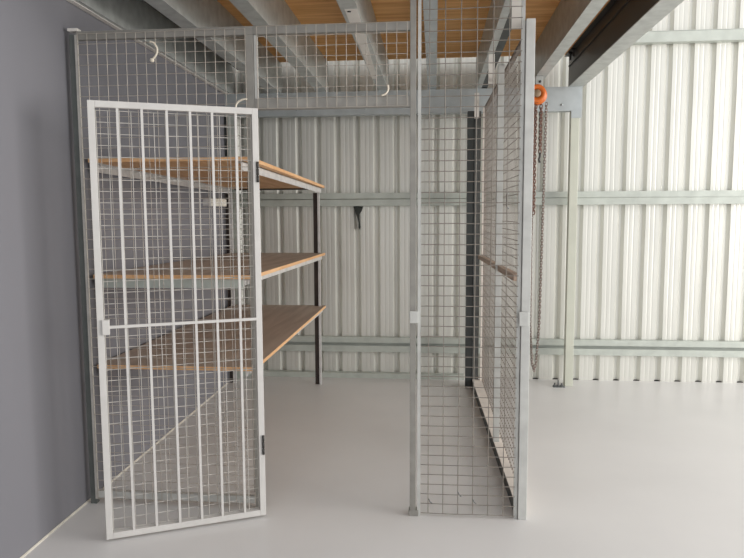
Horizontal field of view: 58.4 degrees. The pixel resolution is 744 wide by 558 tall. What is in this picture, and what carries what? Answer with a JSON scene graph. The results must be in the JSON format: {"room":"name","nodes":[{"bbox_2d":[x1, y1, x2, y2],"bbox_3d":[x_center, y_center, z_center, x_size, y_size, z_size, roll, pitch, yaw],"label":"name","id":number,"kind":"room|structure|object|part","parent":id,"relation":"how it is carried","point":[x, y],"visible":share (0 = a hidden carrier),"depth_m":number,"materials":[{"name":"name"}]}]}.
{"room":"warehouse","nodes":[
{"label":"warehouse","id":0,"kind":"room"},
{"bbox_2d":[0,0,229,557],"bbox_3d":[-1.830,-1.180,0.860,0.201,5.200,10.590,0,6,5],"label":"wall","id":1,"kind":"structure","parent":0,"point":[45,475],"depth_m":3.28,"materials":[{"name":"grey paint"}]},
{"bbox_2d":[20,382,227,557],"bbox_3d":[-1.625,1.304,2.147,0.032,0.014,7.700,0,6,5],"label":"baseboard","id":2,"kind":"structure","parent":1,"relation":"attached to","point":[157,442],"depth_m":3.44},
{"bbox_2d":[203,199,226,206],"bbox_3d":[-1.296,-0.633,5.497,0.062,0.066,0.425,0,6,5],"label":"wall box","id":3,"kind":"object","parent":1,"relation":"attached to","point":[206,202],"visible":0.7,"depth_m":5.34,"materials":[{"name":"white plastic"}]},
{"bbox_2d":[23,376,743,557],"bbox_3d":[3.454,1.556,-0.049,11.100,0.120,12.250,0,6,5],"label":"floor","id":4,"kind":"structure","parent":0,"point":[616,468],"depth_m":3.75,"materials":[{"name":"grey concrete"}]},
{"bbox_2d":[67,26,258,506],"bbox_3d":[-1.021,-0.023,3.339,0.922,2.412,0.041,0,6,5],"label":"mesh panel","id":5,"kind":"object","parent":4,"relation":"on","point":[96,493],"visible":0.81,"depth_m":3.31,"materials":[{"name":"metal"}]},
{"bbox_3d":[-1.461,-0.012,3.385,0.033,2.385,0.032,0,6,5],"label":"post","id":6,"kind":"part","parent":5,"relation":"part of","materials":[{"name":"grey metal"}]},
{"bbox_2d":[149,41,157,61],"bbox_3d":[-1.052,-1.099,3.211,0.043,0.102,0.019,0,6,5],"label":"cable tie","id":7,"kind":"object","parent":5,"relation":"attached to","point":[154,43],"visible":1,"depth_m":3.21,"materials":[{"name":"white plastic"}]},
{"bbox_3d":[-1.009,-1.190,3.228,0.887,0.040,0.032,0,6,5],"label":"rail","id":8,"kind":"part","parent":5,"relation":"part of","materials":[{"name":"grey metal"}]},
{"bbox_3d":[-1.017,1.125,3.451,0.850,0.035,0.027,0,6,5],"label":"rail","id":9,"kind":"part","parent":5,"relation":"part of","materials":[{"name":"grey metal"}]},
{"bbox_2d":[235,98,246,106],"bbox_3d":[-0.631,-0.841,3.197,0.063,0.056,0.010,0,6,5],"label":"cable tie","id":10,"kind":"object","parent":5,"relation":"attached to","point":[242,99],"visible":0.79,"depth_m":3.19,"materials":[{"name":"white plastic"}]},
{"bbox_3d":[-0.580,0.005,3.304,0.037,2.358,0.032,0,6,5],"label":"post","id":11,"kind":"part","parent":5,"relation":"part of","materials":[{"name":"grey metal"}]},
{"bbox_2d":[253,21,409,110],"bbox_3d":[-0.193,-1.011,3.164,0.750,0.392,0.040,0,6,5],"label":"mesh panel","id":12,"kind":"object","parent":5,"relation":"attached to","point":[386,101],"visible":0.93,"depth_m":3.16,"materials":[{"name":"metal"}]},
{"bbox_3d":[-0.194,-1.186,3.151,0.750,0.040,0.032,0,6,5],"label":"rail","id":13,"kind":"part","parent":12,"relation":"part of","materials":[{"name":"grey metal"}]},
{"bbox_3d":[-0.192,-0.842,3.185,0.750,0.052,0.032,0,6,5],"label":"rail","id":14,"kind":"part","parent":12,"relation":"part of","materials":[{"name":"grey metal"}]},
{"bbox_2d":[87,100,265,539],"bbox_3d":[-0.883,0.200,3.104,0.741,1.988,0.041,-2,6,-20],"label":"security gate","id":15,"kind":"object","parent":4,"relation":"on","point":[103,325],"visible":1,"depth_m":3.10,"materials":[{"name":"metal"}]},
{"bbox_3d":[-0.889,-0.775,3.015,0.683,0.029,0.028,-2,6,-20],"label":"rail","id":16,"kind":"part","parent":15,"relation":"part of","materials":[{"name":"metal"}]},
{"bbox_3d":[-0.880,1.174,3.204,0.683,0.029,0.028,-2,6,-20],"label":"rail","id":17,"kind":"part","parent":15,"relation":"part of","materials":[{"name":"metal"}]},
{"bbox_2d":[88,157,325,491],"bbox_3d":[-0.948,0.153,4.708,0.897,1.797,2.435,0,6,5],"label":"storage rack","id":18,"kind":"object","parent":4,"relation":"on","point":[280,323],"visible":0.53,"depth_m":4.21,"materials":[{"name":"brown wood"}]},
{"bbox_3d":[-1.459,0.294,3.573,0.036,1.740,0.005,0,6,5],"label":"leg","id":19,"kind":"part","parent":18,"relation":"part of","materials":[{"name":"metal"}]},
{"bbox_3d":[-1.340,-0.679,4.675,0.034,0.089,2.395,0,6,5],"label":"shelf rail","id":20,"kind":"part","parent":18,"relation":"part of","materials":[{"name":"metal"}]},
{"bbox_3d":[-1.060,0.023,3.492,0.787,0.049,0.004,0,6,5],"label":"shelf rail","id":21,"kind":"part","parent":18,"relation":"part of","materials":[{"name":"grey metal"}]},
{"bbox_2d":[88,157,323,188],"bbox_3d":[-0.933,-0.709,4.623,0.860,0.065,2.435,0,6,5],"label":"shelf","id":22,"kind":"object","parent":18,"relation":"attached to","point":[270,176],"depth_m":4.07,"materials":[{"name":"brown wood"}]},
{"bbox_2d":[93,253,324,278],"bbox_3d":[-0.931,-0.117,4.681,0.860,0.043,2.435,0,6,5],"label":"shelf","id":23,"kind":"object","parent":18,"relation":"attached to","point":[272,264],"depth_m":4.13,"materials":[{"name":"brown wood"}]},
{"bbox_2d":[97,305,325,370],"bbox_3d":[-0.929,0.356,4.726,0.860,0.025,2.435,0,6,5],"label":"shelf","id":24,"kind":"object","parent":18,"relation":"attached to","point":[280,323],"depth_m":4.25,"materials":[{"name":"brown wood"}]},
{"bbox_3d":[-1.254,0.092,5.905,0.064,1.690,0.025,0,6,5],"label":"leg","id":25,"kind":"part","parent":18,"relation":"part of","materials":[{"name":"metal"}]},
{"bbox_3d":[-0.628,0.319,3.532,0.036,1.690,0.025,0,6,5],"label":"leg","id":26,"kind":"part","parent":18,"relation":"part of","materials":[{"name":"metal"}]},
{"bbox_3d":[-0.858,-0.785,5.819,0.707,0.013,0.004,0,6,5],"label":"shelf rail","id":27,"kind":"part","parent":18,"relation":"part of","materials":[{"name":"grey metal"}]},
{"bbox_3d":[-0.570,-0.676,4.602,0.034,0.089,2.395,0,6,5],"label":"shelf rail","id":28,"kind":"part","parent":18,"relation":"part of","materials":[{"name":"metal"}]},
{"bbox_3d":[-0.567,-0.088,4.659,0.034,0.058,2.395,0,6,5],"label":"shelf rail","id":29,"kind":"part","parent":18,"relation":"part of","materials":[{"name":"metal"}]},
{"bbox_3d":[-0.565,0.385,4.705,0.034,0.040,2.395,0,6,5],"label":"shelf rail","id":30,"kind":"part","parent":18,"relation":"part of","materials":[{"name":"wood"}]},
{"bbox_3d":[-0.479,0.096,5.832,0.058,1.690,0.025,0,6,5],"label":"leg","id":31,"kind":"part","parent":18,"relation":"part of","materials":[{"name":"metal"}]},
{"bbox_2d":[224,117,241,380],"bbox_3d":[-1.234,-0.249,5.950,0.103,2.360,0.040,0,6,5],"label":"steel column","id":32,"kind":"structure","parent":4,"relation":"on","point":[228,131],"depth_m":5.87,"materials":[{"name":"metal"}]},
{"bbox_2d":[409,0,535,519],"bbox_3d":[0.467,-0.089,3.191,0.580,2.559,0.060,0,6,5],"label":"mesh panel","id":33,"kind":"object","parent":4,"relation":"on","point":[527,62],"visible":1,"depth_m":3.17,"materials":[{"name":"metal"}]},
{"bbox_3d":[0.198,-0.091,3.219,0.028,2.559,0.035,0,6,5],"label":"post","id":34,"kind":"part","parent":33,"relation":"part of","materials":[{"name":"grey metal"}]},
{"bbox_3d":[0.736,-0.006,3.182,0.042,2.392,0.045,0,6,5],"label":"post","id":35,"kind":"part","parent":33,"relation":"part of","materials":[{"name":"grey metal"}]},
{"bbox_2d":[465,111,480,387],"bbox_3d":[0.863,-0.232,5.699,0.111,2.355,0.100,0,6,5],"label":"steel column","id":36,"kind":"structure","parent":4,"relation":"on","point":[471,122],"depth_m":5.65,"materials":[{"name":"metal"}]},
{"bbox_2d":[472,0,520,508],"bbox_3d":[0.806,-0.209,4.414,0.120,2.559,2.441,0,6,5],"label":"mesh panel","id":37,"kind":"object","parent":4,"relation":"on","point":[516,11],"visible":0.62,"depth_m":4.09,"materials":[{"name":"metal"}]},
{"bbox_3d":[0.940,-0.260,5.613,0.032,2.323,0.030,0,6,5],"label":"post","id":38,"kind":"part","parent":37,"relation":"part of","materials":[{"name":"grey metal"}]},
{"bbox_3d":[0.811,1.023,4.543,0.087,0.080,2.423,0,6,5],"label":"rail","id":39,"kind":"part","parent":37,"relation":"part of","materials":[{"name":"grey metal"}]},
{"bbox_3d":[0.815,-0.097,4.455,0.032,0.072,2.281,0,6,5],"label":"rail","id":40,"kind":"part","parent":37,"relation":"part of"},
{"bbox_3d":[0.774,-0.129,4.072,0.036,2.304,0.040,0,6,5],"label":"post","id":41,"kind":"part","parent":37,"relation":"part of","materials":[{"name":"grey metal"}]},
{"bbox_3d":[0.851,-1.313,4.309,0.021,0.025,2.429,0,6,5],"label":"rail","id":42,"kind":"part","parent":37,"relation":"part of","materials":[{"name":"metal"}]},
{"bbox_2d":[552,380,564,387],"bbox_3d":[1.624,0.909,5.786,0.100,0.061,0.045,0,6,5],"label":"bracket","id":43,"kind":"object","parent":4,"relation":"on","point":[554,385],"visible":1,"depth_m":5.78,"materials":[{"name":"metal"}]},
{"bbox_2d":[563,110,581,385],"bbox_3d":[1.722,-0.240,5.723,0.084,2.360,0.080,0,6,5],"label":"steel column","id":44,"kind":"structure","parent":4,"relation":"on","point":[574,116],"depth_m":5.69,"materials":[{"name":"grey metal"}]},
{"bbox_2d":[225,86,582,117],"bbox_3d":[0.236,-1.522,5.750,3.070,0.200,0.086,0,6,5],"label":"beam","id":45,"kind":"structure","parent":44,"relation":"on","point":[559,99],"depth_m":5.69,"materials":[{"name":"grey metal"}]},
{"bbox_2d":[66,0,233,94],"bbox_3d":[-1.394,-1.600,4.265,0.055,0.264,3.301,0,6,5],"label":"joist","id":46,"kind":"object","parent":45,"relation":"on","point":[118,14],"visible":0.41,"depth_m":4.32,"materials":[{"name":"white metal"}]},
{"bbox_2d":[144,0,281,92],"bbox_3d":[-0.992,-1.600,4.227,0.094,0.260,3.300,0,6,5],"label":"joist","id":47,"kind":"object","parent":45,"relation":"on","point":[184,13],"visible":0.84,"depth_m":4.17,"materials":[{"name":"grey metal"}]},
{"bbox_2d":[229,0,328,91],"bbox_3d":[-0.579,-1.598,4.188,0.090,0.260,3.300,0,6,5],"label":"joist","id":48,"kind":"object","parent":45,"relation":"on","point":[257,12],"visible":0.8,"depth_m":4.28,"materials":[{"name":"grey metal"}]},
{"bbox_2d":[336,0,388,90],"bbox_3d":[-0.053,-1.593,4.139,0.090,0.266,3.300,0,6,5],"label":"joist","id":49,"kind":"object","parent":45,"relation":"on","point":[353,11],"visible":0.88,"depth_m":4.25,"materials":[{"name":"white metal"}]},
{"bbox_3d":[-0.036,-1.480,4.315,0.068,0.004,1.771,0,6,5],"label":"splice plate","id":50,"kind":"part","parent":49,"relation":"part of","materials":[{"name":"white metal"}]},
{"bbox_2d":[423,0,437,89],"bbox_3d":[0.365,-1.594,4.099,0.074,0.260,3.300,0,6,5],"label":"joist","id":51,"kind":"object","parent":45,"relation":"on","point":[433,3],"visible":0.74,"depth_m":4.03,"materials":[{"name":"grey metal"}]},
{"bbox_2d":[476,0,511,88],"bbox_3d":[0.783,-1.592,4.060,0.095,0.260,3.300,0,6,5],"label":"joist","id":52,"kind":"object","parent":45,"relation":"on","point":[499,12],"visible":0.62,"depth_m":4.21,"materials":[{"name":"metal"}]},
{"bbox_2d":[534,0,607,83],"bbox_3d":[1.204,-1.590,4.021,0.082,0.260,3.300,0,6,5],"label":"joist","id":53,"kind":"object","parent":45,"relation":"on","point":[570,18],"visible":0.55,"depth_m":4.16,"materials":[{"name":"grey metal"}]},
{"bbox_2d":[530,76,547,371],"bbox_3d":[1.285,-0.405,5.242,0.168,2.331,0.163,0,6,5],"label":"chain hoist","id":54,"kind":"object","parent":53,"relation":"hanging from","point":[540,94],"visible":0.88,"depth_m":5.20,"materials":[{"name":"metal"}]},
{"bbox_3d":[1.267,-0.932,5.199,0.032,0.865,0.031,-2,6,-15],"label":"load chain","id":55,"kind":"part","parent":54,"relation":"part of","materials":[{"name":"grey metal"}]},
{"bbox_3d":[1.311,-1.166,5.172,0.025,0.383,0.024,-2,6,-15],"label":"load chain","id":56,"kind":"part","parent":54,"relation":"part of","materials":[{"name":"metal"}]},
{"bbox_2d":[564,0,683,86],"bbox_3d":[1.545,-1.587,3.979,0.158,0.259,3.280,0,6,5],"label":"beam","id":57,"kind":"structure","parent":45,"relation":"on","point":[621,23],"depth_m":4.29,"materials":[{"name":"black metal"}]},
{"bbox_3d":[1.713,-1.382,5.577,0.084,0.060,0.010,0,6,5],"label":"cap plate","id":58,"kind":"part","parent":44,"relation":"part of","materials":[{"name":"grey metal"}]},
{"bbox_2d":[217,0,609,61],"bbox_3d":[0.084,-1.732,4.077,3.090,0.021,3.230,0,6,5],"label":"ceiling","id":59,"kind":"structure","parent":0,"point":[306,11],"depth_m":4.59,"materials":[{"name":"brown wood"}]},
{"bbox_2d":[143,0,237,69],"bbox_3d":[-1.192,-1.707,4.225,0.296,0.044,3.280,0,6,5],"label":"ceiling beam","id":60,"kind":"structure","parent":59,"relation":"attached to","point":[143,0],"depth_m":4.47,"materials":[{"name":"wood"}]},
{"bbox_2d":[233,0,743,382],"bbox_3d":[3.109,-1.669,5.677,9.433,5.200,0.036,0,6,5],"label":"wall","id":61,"kind":"structure","parent":0,"point":[658,117],"depth_m":5.93,"materials":[{"name":"metal"}]},
{"bbox_2d":[243,370,463,379],"bbox_3d":[-0.192,0.887,6.180,2.070,0.045,0.072,0,6,5],"label":"baseboard","id":62,"kind":"structure","parent":61,"relation":"attached to","point":[284,373],"depth_m":6.15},
{"bbox_2d":[239,190,743,206],"bbox_3d":[3.156,-0.703,5.707,8.790,0.115,0.078,0,6,5],"label":"steel girt","id":63,"kind":"object","parent":61,"relation":"attached to","point":[698,196],"visible":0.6,"depth_m":5.83,"materials":[{"name":"grey metal"}]},
{"bbox_2d":[353,206,362,228],"bbox_3d":[-0.124,-0.556,6.061,0.088,0.212,0.024,0,6,5],"label":"strap","id":64,"kind":"object","parent":63,"relation":"hanging from","point":[358,209],"visible":1,"depth_m":6.04,"materials":[{"name":"black fabric"}]},
{"bbox_2d":[278,335,743,357],"bbox_3d":[3.163,0.616,5.848,8.790,0.138,0.050,0,6,5],"label":"steel girt","id":65,"kind":"object","parent":61,"relation":"attached to","point":[547,346],"visible":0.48,"depth_m":5.98,"materials":[{"name":"grey metal"}]},
{"bbox_2d":[533,378,742,382],"bbox_3d":[3.114,0.915,5.928,9.100,0.007,0.019,0,6,5],"label":"trim","id":66,"kind":"structure","parent":61,"relation":"attached to","point":[533,378],"depth_m":5.97,"materials":[{"name":"plastic"}]},
{"bbox_2d":[633,28,743,44],"bbox_3d":[4.688,-2.038,5.431,5.700,0.092,0.080,0,6,5],"label":"steel girt","id":67,"kind":"object","parent":61,"relation":"attached to","point":[737,34],"visible":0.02,"depth_m":5.59,"materials":[{"name":"grey metal"}]}
]}

